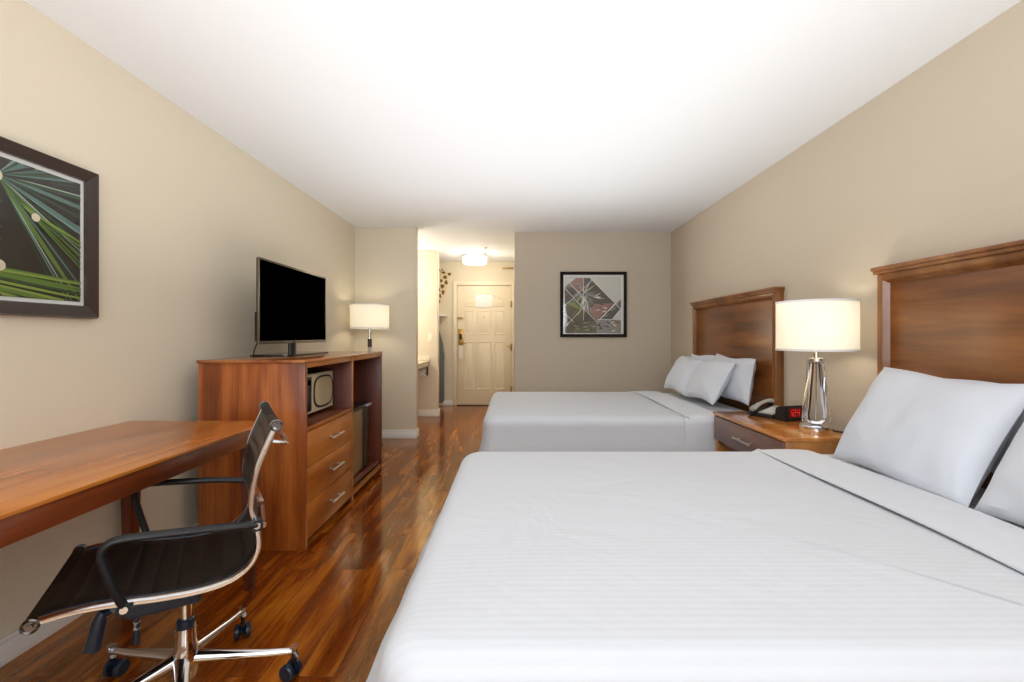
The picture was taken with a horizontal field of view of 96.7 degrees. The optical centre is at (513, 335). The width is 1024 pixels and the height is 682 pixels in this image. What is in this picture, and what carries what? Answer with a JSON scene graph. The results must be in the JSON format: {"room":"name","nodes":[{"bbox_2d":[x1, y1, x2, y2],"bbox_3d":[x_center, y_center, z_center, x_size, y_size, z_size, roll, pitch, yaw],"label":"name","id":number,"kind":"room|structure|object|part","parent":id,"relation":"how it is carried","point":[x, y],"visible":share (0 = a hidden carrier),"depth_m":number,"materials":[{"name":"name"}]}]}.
{"room":"hotel room","nodes":[
{"label":"hotel room","id":0,"kind":"room"},
{"bbox_2d":[0,0,354,638],"bbox_3d":[-1.900,-0.040,1.980,0.120,2.440,6.560,0,0,0],"label":"wall","id":1,"kind":"structure","parent":0,"point":[186,214],"depth_m":2.21,"materials":[{"name":"beige paint"}]},
{"bbox_2d":[0,136,98,318],"bbox_3d":[-1.822,-0.392,1.670,0.034,0.633,0.630,0,0,0],"label":"framed picture","id":2,"kind":"object","parent":1,"relation":"attached to","point":[49,205],"visible":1,"depth_m":1.77,"materials":[{"name":"brown"}]},
{"bbox_2d":[0,156,80,301],"bbox_3d":[-1.826,-0.392,1.670,0.006,0.497,0.494,0,0,0],"label":"print","id":3,"kind":"object","parent":2,"relation":"attached to","point":[40,205],"depth_m":1.75,"materials":[{"name":"multicoloured"}]},
{"bbox_2d":[0,523,197,667],"bbox_3d":[-1.833,1.131,1.980,0.014,0.097,6.560,0,0,0],"label":"baseboard","id":4,"kind":"structure","parent":1,"relation":"attached to","point":[13,644],"depth_m":1.70,"materials":[{"name":"white"}]},
{"bbox_2d":[0,406,487,681],"bbox_3d":[-0.225,1.230,3.225,4.550,0.100,9.350,0,0,0],"label":"floor","id":5,"kind":"structure","parent":0,"point":[338,598],"depth_m":2.08,"materials":[{"name":"brown wood"}]},
{"bbox_2d":[0,421,258,590],"bbox_3d":[-1.503,0.793,1.300,0.670,0.774,1.760,0,0,0],"label":"desk","id":6,"kind":"object","parent":5,"relation":"on","point":[46,484],"visible":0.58,"depth_m":1.52,"materials":[{"name":"brown wood"}]},
{"bbox_3d":[-1.790,0.800,2.125,0.066,0.759,0.066,0,0,0],"label":"leg","id":7,"kind":"part","parent":6,"relation":"part of","materials":[{"name":"brown wood"}]},
{"bbox_3d":[-1.235,0.800,2.125,0.066,0.759,0.066,0,0,0],"label":"leg","id":8,"kind":"part","parent":6,"relation":"part of","materials":[{"name":"brown wood"}]},
{"bbox_2d":[19,401,301,681],"bbox_3d":[-1.054,0.718,1.451,0.688,0.924,0.672,0,0,-24],"label":"office chair","id":9,"kind":"object","parent":5,"relation":"on","point":[130,576],"visible":1,"depth_m":1.41,"materials":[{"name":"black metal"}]},
{"bbox_2d":[103,657,129,676],"bbox_3d":[-1.382,1.137,1.583,0.060,0.085,0.059,0,0,0],"label":"caster wheel","id":10,"kind":"object","parent":9,"relation":"attached to","point":[115,667],"depth_m":1.57,"materials":[{"name":"black plastic"}]},
{"bbox_3d":[-1.161,0.878,1.413,0.021,0.142,0.046,0,0,13],"label":"height lever","id":11,"kind":"part","parent":9,"relation":"part of","materials":[{"name":"black plastic"}]},
{"bbox_3d":[-1.172,1.060,1.316,0.048,0.089,0.329,0,0,34],"label":"star leg","id":12,"kind":"part","parent":9,"relation":"part of","materials":[{"name":"silver metal"}]},
{"bbox_3d":[-0.958,0.507,1.265,0.537,0.458,0.025,0,0,-33],"label":"rail","id":13,"kind":"part","parent":9,"relation":"part of","materials":[{"name":"silver metal"}]},
{"bbox_3d":[-1.201,0.507,1.644,0.537,0.458,0.025,0,0,-33],"label":"rail","id":14,"kind":"part","parent":9,"relation":"part of","materials":[{"name":"silver metal"}]},
{"bbox_3d":[-0.913,0.621,1.264,0.365,0.205,0.057,0,0,-33],"label":"armrest","id":15,"kind":"part","parent":9,"relation":"part of","materials":[{"name":"black plastic"}]},
{"bbox_3d":[-0.967,1.060,1.316,0.048,0.089,0.329,0,0,-34],"label":"star leg","id":16,"kind":"part","parent":9,"relation":"part of","materials":[{"name":"silver metal"}]},
{"bbox_3d":[-1.184,0.621,1.686,0.365,0.205,0.057,0,0,-33],"label":"armrest","id":17,"kind":"part","parent":9,"relation":"part of","materials":[{"name":"black plastic"}]},
{"bbox_2d":[234,613,250,639],"bbox_3d":[-1.062,1.137,1.781,0.071,0.085,0.071,0,0,0],"label":"caster wheel","id":18,"kind":"object","parent":9,"relation":"attached to","point":[239,630],"depth_m":1.77,"materials":[{"name":"black plastic"}]},
{"bbox_3d":[-0.844,0.340,1.606,0.064,0.032,0.401,0,0,-33],"label":"grab handle","id":19,"kind":"part","parent":9,"relation":"part of","materials":[{"name":"silver metal"}]},
{"bbox_2d":[279,653,301,681],"bbox_3d":[-0.771,1.137,1.571,0.066,0.085,0.066,0,0,0],"label":"caster wheel","id":20,"kind":"object","parent":9,"relation":"attached to","point":[287,672],"depth_m":1.55,"materials":[{"name":"black plastic"}]},
{"bbox_2d":[196,351,381,550],"bbox_3d":[-1.426,0.656,3.224,0.628,1.047,1.471,0,0,0],"label":"dresser","id":21,"kind":"object","parent":5,"relation":"on","point":[305,481],"visible":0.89,"depth_m":2.50,"materials":[{"name":"brown wood"}]},
{"bbox_3d":[-1.441,0.664,2.513,0.588,1.031,0.026,0,0,0],"label":"panel","id":22,"kind":"part","parent":21,"relation":"part of","materials":[{"name":"brown wood"}]},
{"bbox_2d":[250,257,328,356],"bbox_3d":[-1.572,-0.174,3.240,0.293,0.612,0.986,0,0,0],"label":"television","id":23,"kind":"object","parent":21,"relation":"on","point":[290,301],"visible":1,"depth_m":3.11,"materials":[{"name":"black plastic"}]},
{"bbox_2d":[307,369,332,414],"bbox_3d":[-1.442,0.371,2.973,0.356,0.273,0.465,0,0,0],"label":"microwave","id":24,"kind":"object","parent":21,"relation":"on","point":[319,381],"visible":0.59,"depth_m":2.97,"materials":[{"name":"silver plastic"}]},
{"bbox_3d":[-1.269,0.362,2.805,0.004,0.215,0.090,0,0,0],"label":"control panel","id":25,"kind":"part","parent":24,"relation":"part of","materials":[{"name":"black plastic"}]},
{"bbox_2d":[307,408,349,426],"bbox_3d":[-1.438,0.520,2.876,0.570,0.024,0.699,0,0,0],"label":"shelf","id":26,"kind":"object","parent":21,"relation":"attached to","point":[324,417],"depth_m":2.91,"materials":[{"name":"brown wood"}]},
{"bbox_3d":[-1.412,0.634,2.876,0.526,0.195,0.692,0,0,0],"label":"drawer","id":27,"kind":"part","parent":21,"relation":"part of","materials":[{"name":"brown wood"}]},
{"bbox_3d":[-1.412,0.834,2.876,0.526,0.196,0.692,0,0,0],"label":"drawer","id":28,"kind":"part","parent":21,"relation":"part of","materials":[{"name":"brown wood"}]},
{"bbox_3d":[-1.412,1.034,2.876,0.526,0.197,0.692,0,0,0],"label":"drawer","id":29,"kind":"part","parent":21,"relation":"part of","materials":[{"name":"brown wood"}]},
{"bbox_3d":[-1.130,0.829,2.910,0.038,0.015,0.170,0,0,0],"label":"handle","id":30,"kind":"part","parent":21,"relation":"part of","materials":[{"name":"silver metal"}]},
{"bbox_3d":[-1.130,1.030,2.910,0.038,0.015,0.170,0,0,0],"label":"handle","id":31,"kind":"part","parent":21,"relation":"part of","materials":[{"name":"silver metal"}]},
{"bbox_3d":[-1.164,0.164,3.228,0.026,0.029,1.403,0,0,0],"label":"rail","id":32,"kind":"part","parent":21,"relation":"part of","materials":[{"name":"brown wood"}]},
{"bbox_2d":[353,402,371,475],"bbox_3d":[-1.420,0.808,3.547,0.480,0.527,0.455,0,0,0],"label":"mini fridge","id":33,"kind":"object","parent":21,"relation":"on","point":[360,409],"visible":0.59,"depth_m":3.57,"materials":[{"name":"black plastic"}]},
{"bbox_3d":[-1.226,0.815,3.474,0.043,0.480,0.308,0,0,0],"label":"door","id":34,"kind":"part","parent":33,"relation":"part of","materials":[{"name":"brown metal"}]},
{"bbox_2d":[353,460,380,487],"bbox_3d":[-1.437,1.083,3.590,0.572,0.023,0.678,0,0,0],"label":"shelf","id":35,"kind":"object","parent":21,"relation":"attached to","point":[373,465],"depth_m":3.60,"materials":[{"name":"brown wood"}]},
{"bbox_3d":[-1.161,1.107,3.590,0.020,0.066,0.678,0,0,0],"label":"rail","id":36,"kind":"part","parent":21,"relation":"part of","materials":[{"name":"brown wood"}]},
{"bbox_3d":[-1.441,0.664,3.942,0.588,1.031,0.026,0,0,0],"label":"panel","id":37,"kind":"part","parent":21,"relation":"part of","materials":[{"name":"brown wood"}]},
{"bbox_2d":[350,303,388,444],"bbox_3d":[-1.560,0.419,4.920,0.409,1.522,0.409,0,0,0],"label":"floor lamp","id":38,"kind":"object","parent":5,"relation":"on","point":[369,316],"visible":0.77,"depth_m":4.75,"materials":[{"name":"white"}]},
{"bbox_3d":[-1.560,-0.210,4.920,0.406,0.264,0.406,0,0,0],"label":"lamp shade","id":39,"kind":"part","parent":38,"relation":"part of","materials":[{"name":"fabric"}]},
{"bbox_2d":[439,331,443,402],"bbox_3d":[-1.360,0.475,7.637,0.380,1.410,0.070,0,0,0],"label":"ironing board","id":40,"kind":"object","parent":5,"relation":"on","point":[441,349],"visible":0.22,"depth_m":7.62,"materials":[{"name":"grey fabric"}]},
{"bbox_2d":[665,393,742,411],"bbox_3d":[0.823,0.881,3.960,2.025,0.598,1.470,0,0,0],"label":"bed","id":41,"kind":"object","parent":5,"relation":"on","point":[717,406],"visible":0.05,"depth_m":3.87,"materials":[{"name":"grey fabric"}]},
{"bbox_2d":[479,391,688,451],"bbox_3d":[0.489,0.721,3.960,1.512,0.330,1.588,0,0,0],"label":"duvet","id":42,"kind":"object","parent":41,"relation":"on","point":[630,421],"visible":0.93,"depth_m":3.21,"materials":[{"name":"fabric"}]},
{"bbox_2d":[631,391,715,451],"bbox_3d":[1.333,0.709,3.960,0.269,0.322,1.572,0,0,0],"label":"sheet","id":43,"kind":"object","parent":41,"relation":"on","point":[699,429],"visible":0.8,"depth_m":3.21,"materials":[{"name":"white fabric"}]},
{"bbox_2d":[664,356,705,394],"bbox_3d":[1.613,0.366,4.325,0.234,0.333,0.581,0,0,3],"label":"pillow","id":44,"kind":"object","parent":41,"relation":"on","point":[678,378],"visible":0.81,"depth_m":4.21,"materials":[{"name":"white fabric"}]},
{"bbox_2d":[691,353,715,360],"bbox_3d":[1.760,0.338,4.255,0.110,0.336,0.606,0,0,-1],"label":"pillow","id":45,"kind":"object","parent":41,"relation":"on","point":[707,357],"visible":0.11,"depth_m":4.17,"materials":[{"name":"white fabric"}]},
{"bbox_2d":[684,360,735,404],"bbox_3d":[1.614,0.367,3.775,0.238,0.335,0.594,0,0,2],"label":"pillow","id":46,"kind":"object","parent":41,"relation":"on","point":[708,381],"visible":1,"depth_m":3.61,"materials":[{"name":"white fabric"}]},
{"bbox_2d":[714,353,755,405],"bbox_3d":[1.754,0.334,3.675,0.165,0.364,0.663,0,0,3],"label":"pillow","id":47,"kind":"object","parent":41,"relation":"on","point":[739,387],"visible":0.58,"depth_m":3.43,"materials":[{"name":"white fabric"}]},
{"bbox_2d":[713,411,843,453],"bbox_3d":[1.586,0.853,2.755,0.468,0.655,0.830,0,0,0],"label":"nightstand","id":48,"kind":"object","parent":5,"relation":"on","point":[734,431],"visible":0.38,"depth_m":2.65,"materials":[{"name":"brown wood"}]},
{"bbox_3d":[1.607,0.863,3.147,0.407,0.635,0.030,0,0,0],"label":"panel","id":49,"kind":"part","parent":48,"relation":"part of","materials":[{"name":"brown wood"}]},
{"bbox_3d":[1.425,0.727,2.755,0.020,0.027,0.754,0,0,0],"label":"rail","id":50,"kind":"part","parent":48,"relation":"part of","materials":[{"name":"brown wood"}]},
{"bbox_3d":[1.371,0.633,2.735,0.036,0.017,0.190,0,0,0],"label":"handle","id":51,"kind":"part","parent":48,"relation":"part of","materials":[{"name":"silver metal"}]},
{"bbox_3d":[1.575,0.630,2.755,0.371,0.159,0.810,0,0,0],"label":"drawer","id":52,"kind":"part","parent":48,"relation":"part of","materials":[{"name":"brown wood"}]},
{"bbox_2d":[747,398,777,418],"bbox_3d":[1.671,0.473,2.998,0.243,0.102,0.194,0,0,-22],"label":"telephone","id":53,"kind":"object","parent":48,"relation":"on","point":[767,411],"visible":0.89,"depth_m":3.00,"materials":[{"name":"black"}]},
{"bbox_3d":[1.695,0.483,2.973,0.168,0.035,0.098,0,0,-28],"label":"plate","id":54,"kind":"part","parent":53,"relation":"part of","materials":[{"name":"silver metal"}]},
{"bbox_2d":[775,405,802,421],"bbox_3d":[1.723,0.478,2.841,0.150,0.091,0.086,0,0,-18],"label":"clock radio","id":55,"kind":"object","parent":48,"relation":"on","point":[794,412],"visible":0.95,"depth_m":2.81,"materials":[{"name":"black plastic"}]},
{"bbox_3d":[1.607,0.863,2.363,0.407,0.635,0.030,0,0,0],"label":"panel","id":56,"kind":"part","parent":48,"relation":"part of","materials":[{"name":"brown wood"}]},
{"bbox_2d":[775,298,860,434],"bbox_3d":[1.652,0.270,2.488,0.387,0.920,0.387,0,0,0],"label":"table lamp","id":57,"kind":"object","parent":48,"relation":"on","point":[830,324],"visible":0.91,"depth_m":2.37,"materials":[{"name":"white fabric"}]},
{"bbox_3d":[1.614,0.302,2.509,0.049,0.332,0.028,0,0,22],"label":"crystal leg","id":58,"kind":"part","parent":57,"relation":"part of","materials":[{"name":"white"}]},
{"bbox_3d":[1.652,0.302,2.488,0.008,0.345,0.008,0,0,0],"label":"rod","id":59,"kind":"part","parent":57,"relation":"part of","materials":[{"name":"silver metal"}]},
{"bbox_3d":[1.652,-0.055,2.488,0.384,0.270,0.384,0,0,0],"label":"lamp shade","id":60,"kind":"part","parent":57,"relation":"part of","materials":[{"name":"fabric"}]},
{"bbox_3d":[1.690,0.302,2.467,0.049,0.332,0.028,0,0,22],"label":"crystal leg","id":61,"kind":"part","parent":57,"relation":"part of","materials":[{"name":"white"}]},
{"bbox_2d":[822,454,1023,528],"bbox_3d":[0.823,0.881,1.548,2.025,0.598,1.475,0,0,0],"label":"bed","id":62,"kind":"object","parent":5,"relation":"on","point":[978,496],"visible":0.04,"depth_m":1.66,"materials":[{"name":"grey fabric"}]},
{"bbox_2d":[366,449,1023,681],"bbox_3d":[0.433,0.722,1.548,1.624,0.328,1.619,0,0,0],"label":"duvet","id":63,"kind":"object","parent":62,"relation":"on","point":[754,566],"visible":0.95,"depth_m":1.04,"materials":[{"name":"fabric"}]},
{"bbox_2d":[757,449,1023,572],"bbox_3d":[1.333,0.709,1.548,0.269,0.322,1.577,0,0,0],"label":"sheet","id":64,"kind":"object","parent":62,"relation":"on","point":[1002,541],"visible":0.73,"depth_m":1.47,"materials":[{"name":"white fabric"}]},
{"bbox_2d":[832,367,1023,506],"bbox_3d":[1.599,0.362,1.802,0.280,0.438,0.645,0,0,3],"label":"pillow","id":65,"kind":"object","parent":62,"relation":"on","point":[942,437],"visible":0.99,"depth_m":1.66,"materials":[{"name":"white fabric"}]},
{"bbox_2d":[945,378,1023,472],"bbox_3d":[1.768,0.340,1.795,0.112,0.359,0.608,0,0,-2],"label":"pillow","id":66,"kind":"object","parent":62,"relation":"on","point":[1021,420],"visible":0.05,"depth_m":1.60,"materials":[{"name":"white fabric"}]},
{"bbox_2d":[974,422,1023,525],"bbox_3d":[1.596,0.360,1.160,0.276,0.430,0.620,0,0,2],"label":"pillow","id":67,"kind":"object","parent":62,"relation":"on","point":[1003,498],"visible":0.98,"depth_m":1.38,"materials":[{"name":"white fabric"}]},
{"bbox_2d":[355,227,417,429],"bbox_3d":[-1.778,-0.040,5.320,1.285,2.440,0.120,0,0,0],"label":"wall","id":68,"kind":"structure","parent":0,"point":[386,258],"depth_m":5.26,"materials":[{"name":"beige paint"}]},
{"bbox_2d":[382,430,416,437],"bbox_3d":[-1.474,1.131,5.253,0.705,0.097,0.014,0,0,0],"label":"baseboard","id":69,"kind":"structure","parent":68,"relation":"attached to","point":[385,433],"depth_m":5.25,"materials":[{"name":"white"}]},
{"bbox_2d":[418,251,438,409],"bbox_3d":[-1.770,-0.040,6.760,1.300,2.440,0.120,0,0,0],"label":"wall","id":70,"kind":"structure","parent":0,"point":[428,261],"depth_m":6.70,"materials":[{"name":"beige paint"}]},
{"bbox_2d":[418,366,427,376],"bbox_3d":[-1.341,0.517,6.627,0.158,0.155,0.144,0,0,0],"label":"toilet paper holder","id":71,"kind":"object","parent":70,"relation":"attached to","point":[421,372],"visible":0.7,"depth_m":6.58,"materials":[{"name":"brown"}]},
{"bbox_2d":[418,410,438,415],"bbox_3d":[-1.703,1.131,6.693,1.194,0.097,0.014,0,0,0],"label":"baseboard","id":72,"kind":"structure","parent":70,"relation":"attached to","point":[420,412],"depth_m":6.69,"materials":[{"name":"white wood"}]},
{"bbox_2d":[428,334,432,341],"bbox_3d":[-1.225,0.030,6.693,0.070,0.120,0.012,0,0,0],"label":"light switch","id":73,"kind":"object","parent":70,"relation":"attached to","point":[430,336],"visible":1,"depth_m":6.69,"materials":[{"name":"beige plastic"}]},
{"bbox_2d":[439,262,513,399],"bbox_3d":[-0.915,-0.040,7.790,2.090,2.440,0.140,0,0,0],"label":"wall","id":74,"kind":"structure","parent":0,"point":[491,271],"depth_m":7.72,"materials":[{"name":"beige paint"}]},
{"bbox_2d":[439,269,450,306],"bbox_3d":[-1.327,-0.747,7.713,0.536,0.782,0.022,0,0,0],"label":"wall decoration","id":75,"kind":"object","parent":74,"relation":"attached to","point":[444,277],"visible":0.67,"depth_m":7.71,"materials":[{"name":"beige"}]},
{"bbox_2d":[439,400,452,405],"bbox_3d":[-1.440,1.131,7.713,0.800,0.097,0.014,0,0,0],"label":"baseboard","id":76,"kind":"structure","parent":74,"relation":"attached to","point":[445,402],"depth_m":7.71,"materials":[{"name":"white wood"}]},
{"bbox_2d":[457,405,488,405],"bbox_3d":[-0.507,1.174,7.775,0.925,0.012,0.150,0,0,0],"label":"trim","id":77,"kind":"structure","parent":74,"relation":"attached to","point":[457,405],"depth_m":7.70,"materials":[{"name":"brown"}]},
{"bbox_2d":[453,281,513,405],"bbox_3d":[-0.516,0.128,7.760,1.038,2.105,0.120,0,0,0],"label":"trim","id":78,"kind":"structure","parent":74,"relation":"attached to","point":[455,283],"depth_m":7.70,"materials":[{"name":"beige wood"}]},
{"bbox_2d":[457,286,511,404],"bbox_3d":[-0.499,0.154,7.721,0.939,2.025,0.138,0,0,0],"label":"door","id":79,"kind":"structure","parent":74,"relation":"in","point":[483,333],"depth_m":7.72,"materials":[{"name":"beige wood"}]},
{"bbox_3d":[-0.901,0.015,7.717,0.087,0.270,0.018,0,0,0],"label":"lock plate","id":80,"kind":"part","parent":79,"relation":"part of","materials":[{"name":"gold metal"}]},
{"bbox_2d":[459,346,462,358],"bbox_3d":[-0.895,0.273,7.676,0.060,0.215,0.003,0,0,0],"label":"hanger","id":81,"kind":"object","parent":79,"relation":"hanging from","point":[460,347],"visible":1,"depth_m":7.68,"materials":[{"name":"white paper"}]},
{"bbox_2d":[476,295,491,306],"bbox_3d":[-0.507,-0.590,7.713,0.284,0.210,0.008,0,0,0],"label":"notice","id":82,"kind":"object","parent":79,"relation":"attached to","point":[481,300],"visible":1,"depth_m":7.71,"materials":[{"name":"white paper"}]},
{"bbox_2d":[514,257,514,391],"bbox_3d":[0.069,-0.040,6.680,0.122,2.440,2.080,0,0,0],"label":"wall","id":83,"kind":"structure","parent":0,"point":[514,257],"depth_m":7.27,"materials":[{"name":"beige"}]},
{"bbox_2d":[24,0,1020,261],"bbox_3d":[-0.225,-1.310,3.225,4.550,0.100,9.350,0,0,0],"label":"ceiling","id":84,"kind":"structure","parent":0,"point":[471,125],"depth_m":2.28,"materials":[{"name":"white paint"}]},
{"bbox_2d":[463,253,486,265],"bbox_3d":[-0.610,-1.190,7.100,0.376,0.140,0.376,0,0,0],"label":"ceiling light","id":85,"kind":"object","parent":84,"relation":"attached to","point":[473,259],"visible":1,"depth_m":6.95,"materials":[{"name":"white glass"}]},
{"bbox_2d":[515,232,670,392],"bbox_3d":[1.016,-0.040,5.580,2.017,2.440,0.120,0,0,0],"label":"wall","id":86,"kind":"structure","parent":0,"point":[545,361],"depth_m":5.52,"materials":[{"name":"beige paint"}]},
{"bbox_2d":[560,272,626,336],"bbox_3d":[0.961,-0.382,5.501,0.802,0.788,0.036,0,0,0],"label":"framed picture","id":87,"kind":"object","parent":86,"relation":"attached to","point":[592,304],"visible":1,"depth_m":5.51,"materials":[{"name":"black"}]},
{"bbox_2d":[671,0,1023,430],"bbox_3d":[1.965,-0.040,2.110,0.120,2.440,6.820,0,0,0],"label":"wall","id":88,"kind":"structure","parent":0,"point":[932,165],"depth_m":2.42,"materials":[{"name":"beige paint"}]},
{"bbox_2d":[690,287,784,410],"bbox_3d":[1.865,0.316,3.965,0.078,1.328,1.540,0,0,0],"label":"headboard","id":89,"kind":"object","parent":88,"relation":"attached to","point":[740,325],"visible":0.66,"depth_m":3.63,"materials":[{"name":"brown wood"}]},
{"bbox_2d":[870,239,1023,488],"bbox_3d":[1.865,0.316,1.565,0.078,1.328,1.540,0,0,0],"label":"headboard","id":90,"kind":"object","parent":88,"relation":"attached to","point":[956,315],"visible":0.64,"depth_m":1.91,"materials":[{"name":"brown wood"}]},
{"bbox_3d":[1.877,0.330,1.565,0.054,1.300,1.510,0,0,0],"label":"frame","id":91,"kind":"part","parent":90,"relation":"part of","materials":[{"name":"brown wood"}]},
{"bbox_3d":[1.858,0.297,1.565,0.026,1.165,1.440,0,0,0],"label":"moulding","id":92,"kind":"part","parent":90,"relation":"part of","materials":[{"name":"brown wood"}]},
{"bbox_3d":[-2.360,-0.040,6.040,0.120,2.440,1.320,0,0,0],"label":"wall","id":93,"kind":"structure","parent":0,"visible":0},
{"bbox_2d":[418,356,429,368],"bbox_3d":[-1.770,0.407,6.324,1.060,0.225,0.749,0,0,0],"label":"countertop","id":94,"kind":"structure","parent":93,"relation":"attached to","point":[423,361],"depth_m":6.60,"materials":[{"name":"beige stone"}]}
]}

